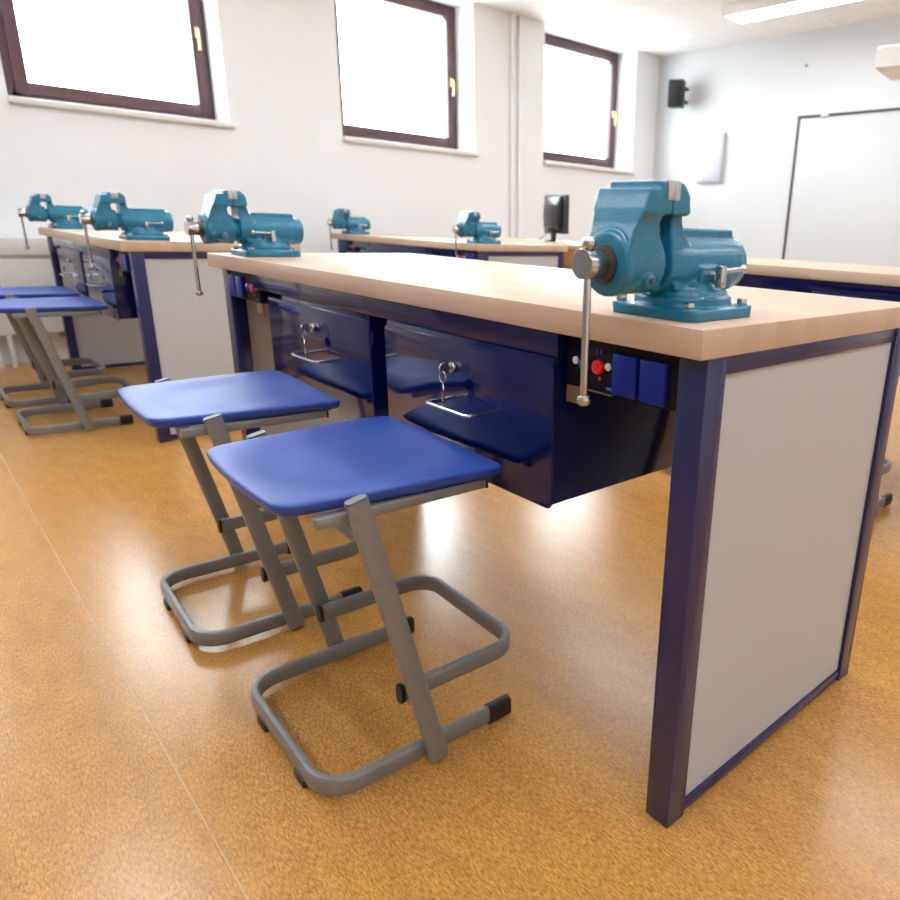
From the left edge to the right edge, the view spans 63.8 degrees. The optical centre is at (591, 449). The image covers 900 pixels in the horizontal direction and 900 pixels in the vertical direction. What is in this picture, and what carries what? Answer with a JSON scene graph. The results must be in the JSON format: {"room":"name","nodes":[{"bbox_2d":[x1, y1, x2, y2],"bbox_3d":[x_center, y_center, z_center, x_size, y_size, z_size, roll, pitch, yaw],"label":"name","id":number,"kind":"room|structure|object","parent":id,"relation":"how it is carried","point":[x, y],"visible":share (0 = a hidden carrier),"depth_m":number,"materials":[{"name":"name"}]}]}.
{"room":"school workshop classroom","nodes":[
{"label":"school workshop classroom","id":0,"kind":"room"},
{"bbox_2d":[0,0,659,363],"bbox_3d":[-3.011,-2.132,4.951,10.044,2.790,0.400,-15,24,-43],"label":"wall","id":1,"kind":"structure","parent":0,"point":[274,72],"depth_m":5.37,"materials":[{"name":"paint"}]},
{"bbox_2d":[0,0,235,128],"bbox_3d":[-3.102,-2.816,4.534,1.277,1.243,0.385,-15,24,-43],"label":"window","id":2,"kind":"structure","parent":1,"relation":"in","point":[20,91],"depth_m":4.67,"materials":[{"name":"brown wood"}]},
{"bbox_2d":[334,0,479,156],"bbox_3d":[-1.600,-3.210,5.959,1.308,1.243,0.385,-15,24,-43],"label":"window","id":3,"kind":"structure","parent":1,"relation":"in","point":[447,144],"depth_m":6.22,"materials":[{"name":"brown wood"}]},
{"bbox_2d":[510,12,514,238],"bbox_3d":[-0.767,-2.627,6.786,0.040,2.790,0.040,-15,24,-43],"label":"pipe","id":4,"kind":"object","parent":1,"relation":"attached to","point":[512,14],"depth_m":6.60,"materials":[{"name":"metal"}]},
{"bbox_2d":[517,15,520,238],"bbox_3d":[-0.709,-2.644,6.846,0.032,2.790,0.032,-15,24,-43],"label":"pipe","id":5,"kind":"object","parent":1,"relation":"attached to","point":[519,16],"depth_m":6.70,"materials":[{"name":"metal"}]},
{"bbox_2d":[543,33,634,174],"bbox_3d":[-0.094,-3.605,7.390,1.335,1.243,0.385,-15,24,-43],"label":"window","id":6,"kind":"structure","parent":1,"relation":"in","point":[549,158],"depth_m":7.64,"materials":[{"name":"brown wood"}]},
{"bbox_2d":[0,362,899,899],"bbox_3d":[0.225,0.373,2.235,10.444,0.100,9.790,-15,24,-43],"label":"floor","id":7,"kind":"structure","parent":0,"point":[546,799],"depth_m":1.44,"materials":[{"name":"orange laminate"}]},
{"bbox_2d":[0,236,64,367],"bbox_3d":[-4.199,-0.752,3.771,2.880,0.785,0.155,-15,24,-43],"label":"radiator","id":8,"kind":"object","parent":7,"relation":"on","point":[20,266],"visible":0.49,"depth_m":4.33,"materials":[{"name":"white metal"}]},
{"bbox_2d":[0,256,50,258],"bbox_3d":[-4.192,-1.008,3.678,2.820,0.020,0.076,-15,24,-43],"label":"grille","id":9,"kind":"object","parent":8,"relation":"attached to","point":[1,257],"depth_m":4.31,"materials":[{"name":"white metal"}]},
{"bbox_2d":[0,286,105,407],"bbox_3d":[-2.854,-0.548,3.658,0.462,0.565,0.458,-15,24,-43],"label":"stool","id":10,"kind":"object","parent":7,"relation":"on","point":[31,291],"visible":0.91,"depth_m":3.66,"materials":[{"name":"grey metal"}]},
{"bbox_2d":[0,296,133,434],"bbox_3d":[-2.433,-0.404,3.255,0.462,0.565,0.458,-15,24,-43],"label":"stool","id":11,"kind":"object","parent":7,"relation":"on","point":[26,310],"visible":0.94,"depth_m":3.18,"materials":[{"name":"grey metal"}]},
{"bbox_2d":[0,454,248,899],"bbox_3d":[-0.689,0.608,1.216,0.003,0.001,9.190,-15,24,-43],"label":"trim","id":12,"kind":"structure","parent":7,"relation":"attached to","point":[160,742],"depth_m":1.39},
{"bbox_2d":[38,227,300,442],"bbox_3d":[-2.324,-0.724,3.805,0.759,0.850,1.938,-15,24,-43],"label":"workbench","id":13,"kind":"object","parent":7,"relation":"on","point":[155,318],"visible":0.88,"depth_m":3.10,"materials":[{"name":"blue paint"}]},
{"bbox_2d":[49,239,54,250],"bbox_3d":[-3.086,-1.173,4.021,0.012,0.064,0.050,-15,24,-43],"label":"socket","id":14,"kind":"object","parent":13,"relation":"attached to","point":[51,246],"depth_m":4.01,"materials":[{"name":"blue plastic"}]},
{"bbox_2d":[17,193,88,248],"bbox_3d":[-3.061,-1.302,4.016,0.326,0.300,0.162,-15,24,-43],"label":"bench vise","id":15,"kind":"object","parent":13,"relation":"attached to","point":[61,217],"visible":0.94,"depth_m":3.96,"materials":[{"name":"teal metal"}]},
{"bbox_2d":[119,254,123,269],"bbox_3d":[-1.965,-0.788,2.947,0.012,0.064,0.050,-15,24,-43],"label":"socket","id":16,"kind":"object","parent":13,"relation":"attached to","point":[120,255],"depth_m":2.94,"materials":[{"name":"blue plastic"}]},
{"bbox_2d":[122,255,129,270],"bbox_3d":[-1.926,-0.775,2.910,0.012,0.064,0.050,-15,24,-43],"label":"socket","id":17,"kind":"object","parent":13,"relation":"attached to","point":[125,259],"depth_m":2.90,"materials":[{"name":"blue plastic"}]},
{"bbox_2d":[79,192,173,268],"bbox_3d":[-1.924,-0.912,2.926,0.326,0.300,0.162,-15,24,-43],"label":"bench vise","id":18,"kind":"object","parent":13,"relation":"attached to","point":[136,223],"visible":1,"depth_m":2.88,"materials":[{"name":"teal metal"}]},
{"bbox_2d":[38,227,300,251],"bbox_3d":[-2.295,-1.113,3.696,0.719,0.041,1.938,-15,24,-43],"label":"countertop","id":19,"kind":"structure","parent":13,"relation":"on","point":[180,242],"depth_m":3.05,"materials":[{"name":"brown wood"}]},
{"bbox_2d":[118,371,361,645],"bbox_3d":[-0.870,0.120,1.797,0.462,0.565,0.458,-13,23,-40],"label":"stool","id":20,"kind":"object","parent":7,"relation":"on","point":[226,403],"visible":0.94,"depth_m":1.69,"materials":[{"name":"grey metal"}]},
{"bbox_2d":[206,416,510,794],"bbox_3d":[-0.434,0.266,1.390,0.462,0.565,0.458,-14,24,-41],"label":"stool","id":21,"kind":"object","parent":7,"relation":"on","point":[369,467],"visible":1,"depth_m":1.28,"materials":[{"name":"blue plastic"}]},
{"bbox_2d":[331,233,567,268],"bbox_3d":[-1.118,-1.110,5.171,0.759,0.850,1.938,-15,24,-43],"label":"workbench","id":22,"kind":"object","parent":7,"relation":"on","point":[535,254],"visible":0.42,"depth_m":4.58,"materials":[{"name":"blue paint"}]},
{"bbox_2d":[344,242,347,250],"bbox_3d":[-1.880,-1.559,5.387,0.012,0.064,0.050,-15,24,-43],"label":"socket","id":23,"kind":"object","parent":22,"relation":"attached to","point":[345,243],"depth_m":5.38,"materials":[{"name":"blue plastic"}]},
{"bbox_2d":[327,208,370,249],"bbox_3d":[-1.855,-1.688,5.381,0.326,0.300,0.162,-15,24,-43],"label":"bench vise","id":24,"kind":"object","parent":22,"relation":"attached to","point":[341,219],"visible":0.99,"depth_m":5.33,"materials":[{"name":"teal metal"}]},
{"bbox_2d":[331,233,567,251],"bbox_3d":[-1.089,-1.499,5.062,0.719,0.041,1.938,-15,24,-43],"label":"countertop","id":25,"kind":"structure","parent":22,"relation":"on","point":[414,240],"depth_m":4.60,"materials":[{"name":"brown wood"}]},
{"bbox_2d":[465,253,469,258],"bbox_3d":[-0.759,-1.175,4.313,0.012,0.064,0.050,-15,24,-43],"label":"socket","id":26,"kind":"object","parent":22,"relation":"attached to","point":[467,255],"depth_m":4.30,"materials":[{"name":"blue plastic"}]},
{"bbox_2d":[470,253,475,259],"bbox_3d":[-0.720,-1.161,4.276,0.012,0.064,0.050,-15,24,-43],"label":"socket","id":27,"kind":"object","parent":22,"relation":"attached to","point":[472,255],"depth_m":4.26,"materials":[{"name":"blue plastic"}]},
{"bbox_2d":[452,211,501,257],"bbox_3d":[-0.698,-1.291,4.272,0.326,0.300,0.162,-15,24,-43],"label":"bench vise","id":28,"kind":"object","parent":22,"relation":"attached to","point":[468,225],"visible":0.98,"depth_m":4.21,"materials":[{"name":"teal metal"}]},
{"bbox_2d":[457,237,581,268],"bbox_3d":[-0.319,-1.196,5.535,0.800,0.852,1.400,-15,24,-43],"label":"desk","id":29,"kind":"object","parent":7,"relation":"on","point":[573,246],"visible":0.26,"depth_m":4.87,"materials":[{"name":"brown wood"}]},
{"bbox_2d":[539,194,568,241],"bbox_3d":[-0.283,-1.754,5.330,0.166,0.339,0.381,-7,20,-28],"label":"monitor","id":30,"kind":"object","parent":29,"relation":"on","point":[556,207],"visible":0.95,"depth_m":5.25,"materials":[{"name":"plastic"}]},
{"bbox_2d":[207,253,899,828],"bbox_3d":[-0.307,-0.048,1.923,0.759,0.850,1.938,-15,24,-43],"label":"workbench","id":31,"kind":"object","parent":7,"relation":"on","point":[771,425],"visible":0.87,"depth_m":1.27,"materials":[{"name":"brown wood"}]},
{"bbox_2d":[228,274,236,295],"bbox_3d":[-1.108,-0.510,2.177,0.012,0.064,0.050,-15,24,-43],"label":"socket","id":32,"kind":"object","parent":31,"relation":"attached to","point":[231,277],"depth_m":2.17,"materials":[{"name":"blue plastic"}]},
{"bbox_2d":[235,275,245,297],"bbox_3d":[-1.069,-0.496,2.139,0.012,0.064,0.050,-15,24,-43],"label":"socket","id":33,"kind":"object","parent":31,"relation":"attached to","point":[240,280],"depth_m":2.13,"materials":[{"name":"blue plastic"}]},
{"bbox_2d":[184,190,303,295],"bbox_3d":[-1.044,-0.626,2.133,0.326,0.300,0.162,-15,24,-43],"label":"bench vise","id":34,"kind":"object","parent":31,"relation":"attached to","point":[257,234],"visible":0.98,"depth_m":2.08,"materials":[{"name":"teal metal"}]},
{"bbox_2d":[207,253,899,360],"bbox_3d":[-0.278,-0.436,1.814,0.719,0.041,1.938,-15,24,-43],"label":"countertop","id":35,"kind":"structure","parent":31,"relation":"on","point":[550,299],"depth_m":1.30,"materials":[{"name":"brown wood"}]},
{"bbox_2d":[611,353,640,398],"bbox_3d":[0.052,-0.112,1.065,0.012,0.064,0.050,-15,24,-43],"label":"socket","id":36,"kind":"object","parent":31,"relation":"attached to","point":[625,367],"depth_m":1.06,"materials":[{"name":"blue plastic"}]},
{"bbox_2d":[638,359,669,406],"bbox_3d":[0.091,-0.098,1.028,0.012,0.064,0.050,-15,24,-43],"label":"socket","id":37,"kind":"object","parent":31,"relation":"attached to","point":[653,374],"depth_m":1.02,"materials":[{"name":"blue plastic"}]},
{"bbox_2d":[571,180,750,406],"bbox_3d":[0.101,-0.233,1.035,0.326,0.300,0.162,-15,24,-43],"label":"bench vise","id":38,"kind":"object","parent":31,"relation":"attached to","point":[638,244],"visible":1,"depth_m":0.96,"materials":[{"name":"teal metal"}]},
{"bbox_2d":[734,257,899,301],"bbox_3d":[1.002,-0.391,3.166,0.759,0.850,1.938,-15,24,-43],"label":"workbench","id":39,"kind":"object","parent":7,"relation":"on","point":[873,282],"visible":0.02,"depth_m":2.76,"materials":[{"name":"blue paint"}]},
{"bbox_2d":[744,257,899,286],"bbox_3d":[1.031,-0.780,3.058,0.719,0.041,1.938,-15,24,-43],"label":"countertop","id":40,"kind":"structure","parent":39,"relation":"on","point":[839,272],"depth_m":2.79,"materials":[{"name":"brown wood"}]},
{"bbox_2d":[875,372,899,516],"bbox_3d":[0.873,-0.070,2.611,0.462,0.565,0.458,-15,24,-43],"label":"stool","id":41,"kind":"object","parent":7,"relation":"on","point":[885,500],"visible":0.08,"depth_m":2.63,"materials":[{"name":"grey metal"}]},
{"bbox_2d":[429,0,899,56],"bbox_3d":[0.333,-2.403,1.353,10.444,0.150,9.790,-15,24,-43],"label":"ceiling","id":42,"kind":"structure","parent":0,"point":[660,28],"depth_m":6.40,"materials":[{"name":"paint"}]},
{"bbox_2d":[722,0,862,23],"bbox_3d":[1.730,-3.553,5.534,0.290,0.085,1.500,-15,24,-43],"label":"ceiling light","id":43,"kind":"object","parent":42,"relation":"attached to","point":[747,11],"visible":1,"depth_m":5.74,"materials":[{"name":"white plastic"}]},
{"bbox_2d":[653,15,899,258],"bbox_3d":[3.928,-1.961,5.263,0.200,2.790,9.790,-15,24,-43],"label":"wall","id":44,"kind":"structure","parent":0,"point":[755,93],"depth_m":7.15,"materials":[{"name":"white paint"}]},
{"bbox_2d":[667,79,688,108],"bbox_3d":[0.939,-3.815,7.559,0.190,0.262,0.280,7,18,16],"label":"loudspeaker","id":45,"kind":"object","parent":44,"relation":"attached to","point":[677,88],"visible":1,"depth_m":7.45,"materials":[{"name":"black plastic"}]},
{"bbox_2d":[668,80,682,104],"bbox_3d":[0.885,-3.780,7.441,0.148,0.242,0.008,7,18,16],"label":"grille","id":46,"kind":"object","parent":45,"relation":"attached to","point":[675,87],"depth_m":7.44,"materials":[{"name":"black plastic"}]},
{"bbox_2d":[695,132,725,182],"bbox_3d":[1.272,-3.132,7.552,0.046,0.490,0.340,-15,24,-43],"label":"wall box","id":47,"kind":"object","parent":44,"relation":"attached to","point":[711,147],"visible":1,"depth_m":7.53,"materials":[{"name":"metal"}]},
{"bbox_2d":[782,107,899,266],"bbox_3d":[2.881,-2.214,6.120,0.035,1.456,2.604,-15,24,-43],"label":"whiteboard","id":48,"kind":"object","parent":44,"relation":"attached to","point":[844,200],"visible":0.91,"depth_m":6.58,"materials":[{"name":"white plastic"}]},
{"bbox_2d":[874,44,899,80],"bbox_3d":[2.558,-2.892,5.318,0.460,0.205,1.300,14,21,33],"label":"projector","id":49,"kind":"object","parent":44,"relation":"attached to","point":[887,59],"visible":1,"depth_m":4.92,"materials":[{"name":"white plastic"}]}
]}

